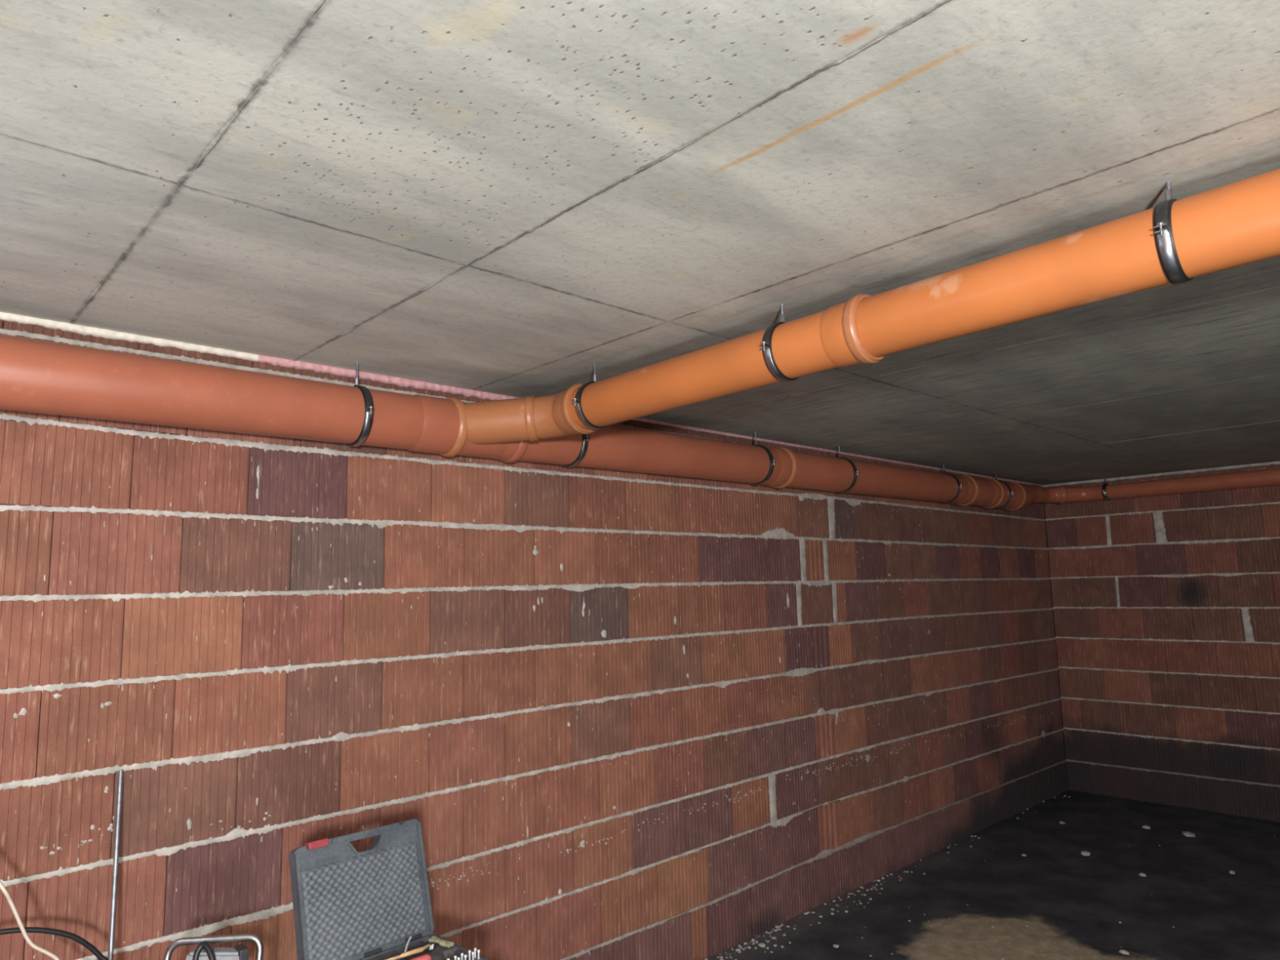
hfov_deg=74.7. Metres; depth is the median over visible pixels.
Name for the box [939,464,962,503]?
clamp
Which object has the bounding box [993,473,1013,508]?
clamp
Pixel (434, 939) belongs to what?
glove
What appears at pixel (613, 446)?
drain pipe
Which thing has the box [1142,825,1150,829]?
crumb
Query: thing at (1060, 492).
socket
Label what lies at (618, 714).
wall
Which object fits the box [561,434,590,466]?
clamp
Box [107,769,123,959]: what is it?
rod
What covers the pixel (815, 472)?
drain pipe
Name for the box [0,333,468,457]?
drain pipe
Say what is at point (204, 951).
work light
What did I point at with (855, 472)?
clamp
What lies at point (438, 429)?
socket
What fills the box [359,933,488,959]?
tray
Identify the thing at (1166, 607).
wall
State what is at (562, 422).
socket
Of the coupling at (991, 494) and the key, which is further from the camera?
the coupling at (991, 494)
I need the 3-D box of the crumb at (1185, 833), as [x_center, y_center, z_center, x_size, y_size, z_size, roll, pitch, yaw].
[3.698,2.388,5.653,0.070,0.034,0.074,-5,-8,24]
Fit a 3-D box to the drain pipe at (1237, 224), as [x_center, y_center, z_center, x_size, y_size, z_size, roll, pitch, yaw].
[1.573,-0.572,1.233,0.160,0.198,2.942,6,-10,-43]
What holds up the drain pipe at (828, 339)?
attached to the clamp at (577, 400)
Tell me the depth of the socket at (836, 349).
2.22 m
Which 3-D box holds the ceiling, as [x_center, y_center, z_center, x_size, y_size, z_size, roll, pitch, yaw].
[1.742,-0.627,2.542,9.308,0.204,4.790,6,-10,-43]
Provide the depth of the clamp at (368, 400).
2.87 m
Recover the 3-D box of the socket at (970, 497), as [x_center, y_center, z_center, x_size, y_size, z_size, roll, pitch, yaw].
[2.262,0.069,5.959,0.093,0.210,0.210,6,-10,-43]
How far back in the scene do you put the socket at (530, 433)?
3.11 m
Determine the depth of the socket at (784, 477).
4.45 m
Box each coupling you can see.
[968,477,1004,508]
[995,481,1026,511]
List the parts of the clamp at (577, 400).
threaded rod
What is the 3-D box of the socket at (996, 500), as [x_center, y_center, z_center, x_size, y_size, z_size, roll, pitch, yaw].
[2.569,0.097,6.244,0.093,0.210,0.210,6,-10,-43]
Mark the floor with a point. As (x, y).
(1075, 903)
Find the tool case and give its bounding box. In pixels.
[288,818,488,959]
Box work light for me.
[163,933,263,959]
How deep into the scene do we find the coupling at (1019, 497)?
6.41 m
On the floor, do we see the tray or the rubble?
the rubble
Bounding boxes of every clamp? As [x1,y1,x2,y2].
[346,362,374,446]
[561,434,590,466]
[571,363,608,429]
[749,431,776,484]
[759,303,799,382]
[833,446,859,493]
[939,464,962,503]
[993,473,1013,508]
[1102,477,1110,500]
[1152,181,1193,284]
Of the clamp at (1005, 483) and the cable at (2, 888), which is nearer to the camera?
the cable at (2, 888)
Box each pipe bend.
[533,383,596,439]
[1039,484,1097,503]
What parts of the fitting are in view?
branch arm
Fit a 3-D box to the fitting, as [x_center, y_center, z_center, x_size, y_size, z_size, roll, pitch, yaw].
[-0.573,-0.203,3.199,0.360,0.226,0.405,6,-10,-43]
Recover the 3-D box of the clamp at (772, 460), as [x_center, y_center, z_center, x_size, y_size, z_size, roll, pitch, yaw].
[0.615,-0.121,4.432,0.032,0.296,0.243,6,-10,-43]
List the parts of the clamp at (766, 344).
threaded rod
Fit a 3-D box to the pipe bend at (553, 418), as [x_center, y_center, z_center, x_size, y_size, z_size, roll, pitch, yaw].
[-0.310,-0.249,3.143,0.330,0.186,0.198,-6,-9,31]
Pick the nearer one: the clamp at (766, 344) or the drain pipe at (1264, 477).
the clamp at (766, 344)
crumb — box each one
[758,942,765,947]
[1080,850,1089,855]
[1118,949,1128,955]
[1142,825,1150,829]
[1182,831,1195,836]
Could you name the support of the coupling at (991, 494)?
attached to the coupling at (1019, 497)
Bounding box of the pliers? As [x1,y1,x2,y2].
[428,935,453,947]
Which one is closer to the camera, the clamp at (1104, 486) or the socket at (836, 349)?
the socket at (836, 349)
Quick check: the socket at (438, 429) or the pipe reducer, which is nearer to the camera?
the socket at (438, 429)
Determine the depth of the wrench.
2.11 m
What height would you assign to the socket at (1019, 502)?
0.210 m
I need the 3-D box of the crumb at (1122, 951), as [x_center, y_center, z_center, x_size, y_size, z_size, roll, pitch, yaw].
[2.256,2.199,3.909,0.030,0.017,0.046,6,-10,-43]
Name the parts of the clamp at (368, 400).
threaded rod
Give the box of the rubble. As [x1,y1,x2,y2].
[704,795,1275,959]
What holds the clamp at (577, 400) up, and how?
attached to the ceiling
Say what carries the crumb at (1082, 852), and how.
on the floor
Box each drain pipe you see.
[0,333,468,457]
[518,424,797,488]
[568,293,885,430]
[786,450,978,506]
[856,168,1279,357]
[1094,467,1279,500]
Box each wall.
[0,311,1068,959]
[1042,461,1279,822]
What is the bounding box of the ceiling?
[0,0,1279,484]
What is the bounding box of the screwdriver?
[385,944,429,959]
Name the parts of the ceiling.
panel, panel, panel, panel, panel, panel, panel, panel, panel, panel, panel, panel, panel, panel, panel, panel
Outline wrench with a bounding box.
[410,954,431,959]
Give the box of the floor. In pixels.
[703,784,1279,959]
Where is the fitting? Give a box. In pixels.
[457,395,539,462]
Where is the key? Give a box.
[404,935,412,952]
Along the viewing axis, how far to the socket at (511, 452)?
3.29 m
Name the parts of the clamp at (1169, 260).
threaded rod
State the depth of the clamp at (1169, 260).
1.67 m
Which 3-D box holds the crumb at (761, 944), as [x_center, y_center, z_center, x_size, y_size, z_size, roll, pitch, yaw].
[0.593,2.257,4.073,0.032,0.019,0.037,6,-10,-43]
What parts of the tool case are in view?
panel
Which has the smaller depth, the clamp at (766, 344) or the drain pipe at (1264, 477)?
the clamp at (766, 344)
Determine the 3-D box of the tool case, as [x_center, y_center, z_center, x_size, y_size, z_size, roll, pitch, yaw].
[-0.635,1.101,2.137,0.404,0.341,0.360,-8,-10,43]
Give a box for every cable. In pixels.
[0,880,60,959]
[0,927,108,959]
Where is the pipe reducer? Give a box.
[1020,484,1044,508]
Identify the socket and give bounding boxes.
[408,394,459,454]
[495,440,528,462]
[524,395,539,441]
[551,383,596,435]
[761,446,792,486]
[819,301,862,366]
[951,475,975,504]
[980,478,1001,507]
[1000,482,1023,509]
[1053,485,1067,503]

